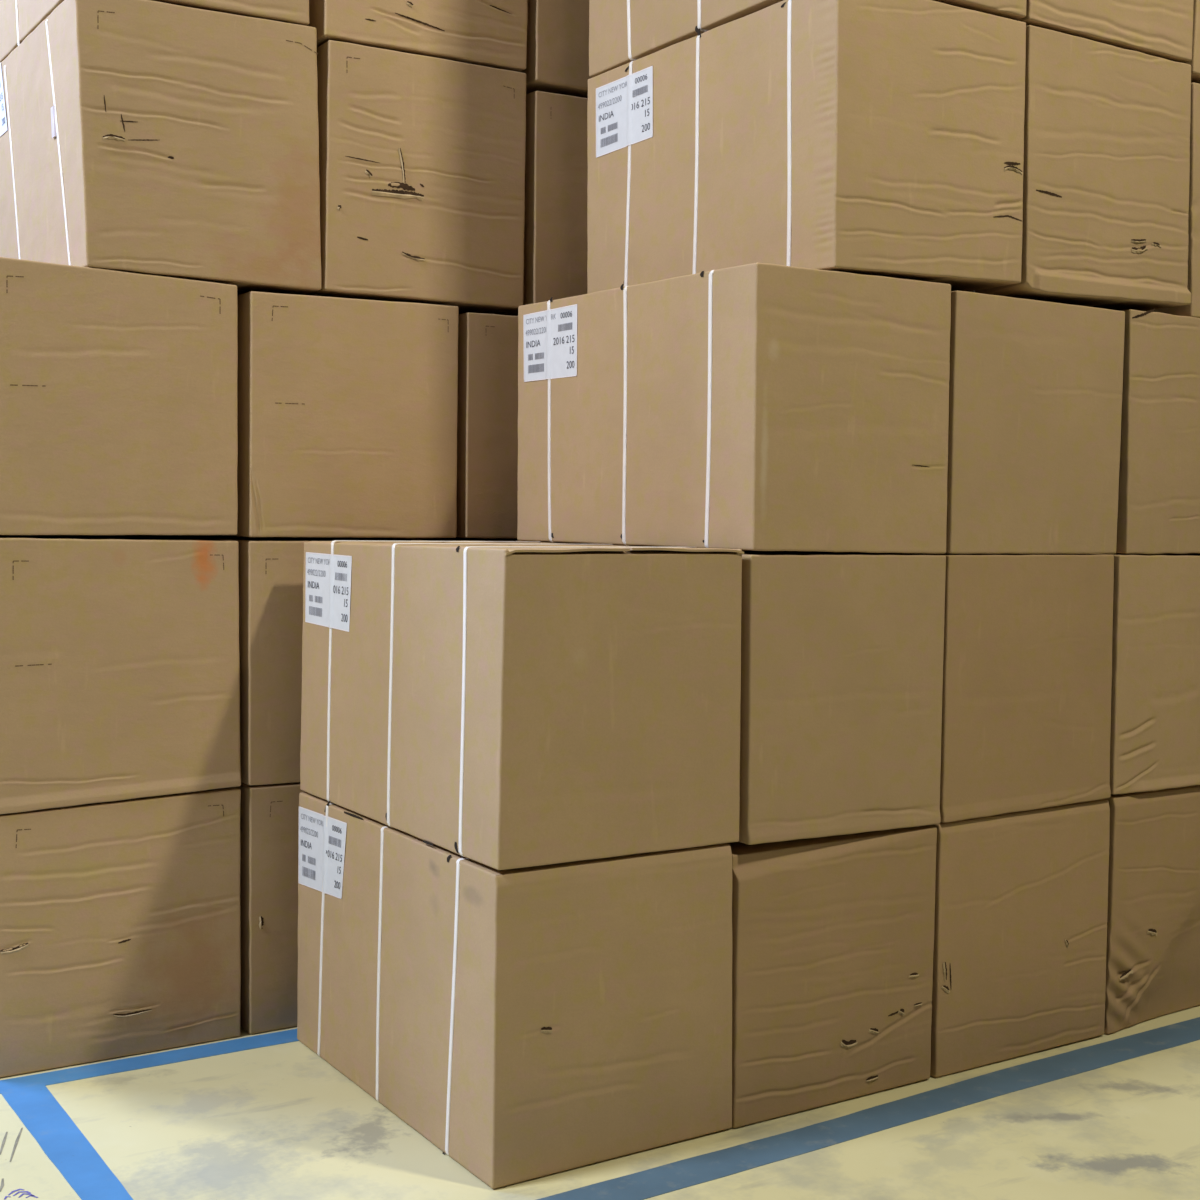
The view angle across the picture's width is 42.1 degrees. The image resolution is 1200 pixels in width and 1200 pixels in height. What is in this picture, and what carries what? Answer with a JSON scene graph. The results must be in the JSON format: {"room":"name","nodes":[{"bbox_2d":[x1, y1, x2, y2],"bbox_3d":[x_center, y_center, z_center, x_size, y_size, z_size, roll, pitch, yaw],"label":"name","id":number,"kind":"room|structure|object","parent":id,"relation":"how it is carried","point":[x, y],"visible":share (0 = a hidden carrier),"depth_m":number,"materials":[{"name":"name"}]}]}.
{"room":"warehouse","nodes":[
{"label":"warehouse","id":0,"kind":"room"},
{"bbox_2d":[0,1005,1199,1199],"bbox_3d":[-0.053,1.155,3.635,15.000,0.151,13.000,-1,4,-33],"label":"floor","id":1,"kind":"structure","parent":0,"point":[275,1122],"depth_m":3.17,"materials":[{"name":"yellow paint"}]},
{"bbox_2d":[0,1083,132,1199],"bbox_3d":[-0.838,1.113,2.759,0.099,0.002,1.585,-1,4,-33],"label":"tape","id":2,"kind":"object","parent":1,"relation":"on","point":[58,1136],"visible":1,"depth_m":3.12,"materials":[{"name":"blue plastic"}]},
{"bbox_2d":[0,787,240,1077],"bbox_3d":[-1.368,0.733,4.006,0.574,0.604,0.979,-1,4,-33],"label":"cardboard box","id":3,"kind":"object","parent":1,"relation":"on","point":[120,920],"visible":0.96,"depth_m":3.60,"materials":[{"name":"brown cardboard"}]},
{"bbox_2d":[0,535,240,813],"bbox_3d":[-1.358,0.137,3.974,0.568,0.613,0.978,-1,4,-33],"label":"cardboard box","id":4,"kind":"object","parent":3,"relation":"on","point":[120,666],"visible":1,"depth_m":3.56,"materials":[{"name":"brown cardboard"}]},
{"bbox_2d":[0,257,237,534],"bbox_3d":[-1.354,-0.472,3.939,0.561,0.607,0.975,-1,4,-33],"label":"cardboard box","id":5,"kind":"object","parent":4,"relation":"on","point":[118,389],"visible":1,"depth_m":3.53,"materials":[{"name":"brown cardboard"}]},
{"bbox_2d":[0,0,320,294],"bbox_3d":[-1.205,-1.087,4.049,0.591,0.625,1.071,-1,4,-33],"label":"cardboard box","id":6,"kind":"object","parent":5,"relation":"on","point":[148,137],"visible":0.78,"depth_m":3.62,"materials":[{"name":"brown cardboard"}]},
{"bbox_2d":[0,0,308,61],"bbox_3d":[-1.190,-1.686,3.965,0.568,0.612,0.974,-1,4,-33],"label":"cardboard box","id":7,"kind":"object","parent":6,"relation":"on","point":[18,18],"visible":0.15,"depth_m":3.71,"materials":[{"name":"brown cardboard"}]},
{"bbox_2d":[0,1029,298,1093],"bbox_3d":[-0.959,1.063,3.654,1.300,0.001,0.088,-1,4,-33],"label":"tape","id":8,"kind":"object","parent":1,"relation":"on","point":[247,1043],"visible":0.6,"depth_m":3.60,"materials":[{"name":"blue plastic"}]},
{"bbox_2d":[236,782,304,1033],"bbox_3d":[-0.871,0.724,4.327,0.570,0.605,0.978,-1,4,-33],"label":"cardboard box","id":9,"kind":"object","parent":1,"relation":"on","point":[269,813],"visible":0.3,"depth_m":3.80,"materials":[{"name":"brown cardboard"}]},
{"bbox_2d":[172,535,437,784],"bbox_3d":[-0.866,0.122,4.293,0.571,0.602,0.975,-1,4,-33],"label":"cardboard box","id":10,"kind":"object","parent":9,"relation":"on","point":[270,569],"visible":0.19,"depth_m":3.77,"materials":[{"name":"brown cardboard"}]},
{"bbox_2d":[223,291,458,537],"bbox_3d":[-0.861,-0.477,4.257,0.556,0.598,0.975,-1,4,-33],"label":"cardboard box","id":11,"kind":"object","parent":10,"relation":"on","point":[347,407],"visible":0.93,"depth_m":3.83,"materials":[{"name":"brown cardboard"}]},
{"bbox_2d":[304,40,525,313],"bbox_3d":[-0.691,-1.088,4.324,0.558,0.612,0.978,-1,4,-33],"label":"cardboard box","id":12,"kind":"object","parent":11,"relation":"on","point":[422,158],"visible":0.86,"depth_m":3.91,"materials":[{"name":"brown cardboard"}]},
{"bbox_2d":[307,0,527,71],"bbox_3d":[-0.683,-1.693,4.291,0.571,0.618,0.978,-1,4,-33],"label":"cardboard box","id":13,"kind":"object","parent":12,"relation":"on","point":[488,33],"visible":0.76,"depth_m":3.91,"materials":[{"name":"cardboard"}]},
{"bbox_2d":[297,792,731,1188],"bbox_3d":[-0.222,0.789,3.484,0.577,0.634,0.978,-1,4,-33],"label":"cardboard box","id":14,"kind":"object","parent":1,"relation":"on","point":[528,1023],"visible":0.97,"depth_m":3.11,"materials":[{"name":"brown cardboard"}]},
{"bbox_2d":[300,540,743,869],"bbox_3d":[-0.209,0.175,3.453,0.574,0.608,0.977,-1,4,-33],"label":"cardboard box","id":15,"kind":"object","parent":14,"relation":"on","point":[499,705],"visible":1,"depth_m":3.08,"materials":[{"name":"brown cardboard"}]},
{"bbox_2d":[726,825,936,1127],"bbox_3d":[0.259,0.773,3.794,0.571,0.601,0.978,-1,4,-33],"label":"cardboard box","id":16,"kind":"object","parent":1,"relation":"on","point":[833,936],"visible":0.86,"depth_m":3.37,"materials":[{"name":"cardboard"}]},
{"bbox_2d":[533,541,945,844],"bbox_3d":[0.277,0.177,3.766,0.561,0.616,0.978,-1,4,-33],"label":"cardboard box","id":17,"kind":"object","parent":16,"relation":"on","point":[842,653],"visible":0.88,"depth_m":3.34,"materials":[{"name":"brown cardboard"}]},
{"bbox_2d":[517,263,950,553],"bbox_3d":[0.283,-0.429,3.733,0.564,0.607,0.974,-1,4,-33],"label":"cardboard box","id":18,"kind":"object","parent":17,"relation":"on","point":[754,406],"visible":0.99,"depth_m":3.38,"materials":[{"name":"brown cardboard"}]},
{"bbox_2d":[587,0,1025,293],"bbox_3d":[0.468,-1.034,3.810,0.582,0.610,0.978,-1,4,-33],"label":"cardboard box","id":19,"kind":"object","parent":18,"relation":"on","point":[885,138],"visible":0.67,"depth_m":3.46,"materials":[{"name":"brown cardboard"}]},
{"bbox_2d":[589,0,1026,76],"bbox_3d":[0.471,-1.635,3.775,0.574,0.608,0.975,-1,4,-33],"label":"cardboard box","id":20,"kind":"object","parent":19,"relation":"on","point":[621,32],"visible":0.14,"depth_m":3.79,"materials":[{"name":"brown cardboard"}]},
{"bbox_2d":[537,1017,1199,1199],"bbox_3d":[1.005,1.099,3.608,3.253,0.001,0.120,-1,4,-34],"label":"tape","id":21,"kind":"object","parent":1,"relation":"on","point":[692,1171],"visible":1,"depth_m":3.32,"materials":[{"name":"blue plastic"}]},
{"bbox_2d":[930,799,1109,1077],"bbox_3d":[0.753,0.764,4.112,0.590,0.601,0.978,-1,4,-33],"label":"cardboard box","id":22,"kind":"object","parent":1,"relation":"on","point":[1021,897],"visible":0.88,"depth_m":3.69,"materials":[{"name":"cardboard"}]},
{"bbox_2d":[912,553,1113,822],"bbox_3d":[0.758,0.168,4.077,0.577,0.615,0.978,-1,4,-33],"label":"cardboard box","id":23,"kind":"object","parent":22,"relation":"on","point":[1027,656],"visible":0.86,"depth_m":3.66,"materials":[{"name":"brown cardboard"}]},
{"bbox_2d":[946,291,1124,553],"bbox_3d":[0.766,-0.436,4.044,0.572,0.603,0.975,-1,4,-33],"label":"cardboard box","id":24,"kind":"object","parent":23,"relation":"on","point":[1036,386],"visible":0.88,"depth_m":3.62,"materials":[{"name":"brown cardboard"}]},
{"bbox_2d":[969,25,1190,310],"bbox_3d":[0.965,-1.045,4.127,0.600,0.608,0.985,-1,4,-33],"label":"cardboard box","id":25,"kind":"object","parent":24,"relation":"on","point":[1106,167],"visible":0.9,"depth_m":3.71,"materials":[{"name":"cardboard"}]},
{"bbox_2d":[1017,0,1193,62],"bbox_3d":[0.963,-1.645,4.092,0.586,0.598,0.976,-1,4,-33],"label":"cardboard box","id":26,"kind":"object","parent":25,"relation":"on","point":[1158,28],"visible":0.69,"depth_m":3.72,"materials":[{"name":"brown cardboard"}]},
{"bbox_2d":[1104,785,1199,1033],"bbox_3d":[1.246,0.755,4.430,0.565,0.601,0.978,-1,4,-33],"label":"cardboard box","id":27,"kind":"object","parent":1,"relation":"on","point":[1153,951],"visible":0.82,"depth_m":3.96,"materials":[{"name":"cardboard"}]},
{"bbox_2d":[1104,553,1199,793],"bbox_3d":[1.246,0.152,4.388,0.571,0.602,0.983,-1,4,-33],"label":"cardboard box","id":28,"kind":"object","parent":27,"relation":"on","point":[1155,733],"visible":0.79,"depth_m":3.91,"materials":[{"name":"brown cardboard"}]},
{"bbox_2d":[1116,309,1199,553],"bbox_3d":[1.262,-0.445,4.364,0.573,0.605,0.975,-1,4,-33],"label":"cardboard box","id":29,"kind":"object","parent":28,"relation":"on","point":[1159,491],"visible":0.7,"depth_m":3.87,"materials":[{"name":"brown cardboard"}]},
{"bbox_2d":[1146,83,1199,317],"bbox_3d":[1.452,-1.046,4.447,0.585,0.610,0.976,-1,4,-33],"label":"cardboard box","id":30,"kind":"object","parent":29,"relation":"on","point":[1193,309],"visible":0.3,"depth_m":3.90,"materials":[{"name":"brown cardboard"}]},
{"bbox_2d":[1185,0,1199,83],"bbox_3d":[1.456,-1.645,4.411,0.577,0.613,0.974,-1,4,-33],"label":"cardboard box","id":31,"kind":"object","parent":30,"relation":"on","point":[1195,62],"visible":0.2,"depth_m":3.86,"materials":[{"name":"brown cardboard"}]},
{"bbox_3d":[-0.388,0.716,4.641,0.561,0.601,0.974,-1,4,-33],"label":"cardboard box","id":32,"kind":"object","parent":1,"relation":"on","visible":0},
{"bbox_2d":[407,537,519,540],"bbox_3d":[-0.378,0.113,4.608,0.562,0.602,0.974,-1,4,-33],"label":"cardboard box","id":33,"kind":"object","parent":32,"relation":"on","point":[456,538],"visible":0.05,"depth_m":4.24,"materials":[{"name":"brown cardboard"}]},
{"bbox_2d":[456,312,517,537],"bbox_3d":[-0.369,-0.486,4.574,0.568,0.598,0.975,-1,4,-33],"label":"cardboard box","id":34,"kind":"object","parent":33,"relation":"on","point":[487,402],"visible":0.3,"depth_m":4.05,"materials":[{"name":"brown cardboard"}]},
{"bbox_2d":[496,91,587,315],"bbox_3d":[-0.197,-1.091,4.646,0.568,0.598,0.976,-1,4,-33],"label":"cardboard box","id":35,"kind":"object","parent":34,"relation":"on","point":[556,155],"visible":0.2,"depth_m":4.12,"materials":[{"name":"brown cardboard"}]},
{"bbox_2d":[520,0,592,97],"bbox_3d":[-0.190,-1.694,4.611,0.566,0.613,0.974,-1,4,-33],"label":"cardboard box","id":36,"kind":"object","parent":35,"relation":"on","point":[557,54],"visible":0.19,"depth_m":4.11,"materials":[{"name":"brown cardboard"}]}
]}

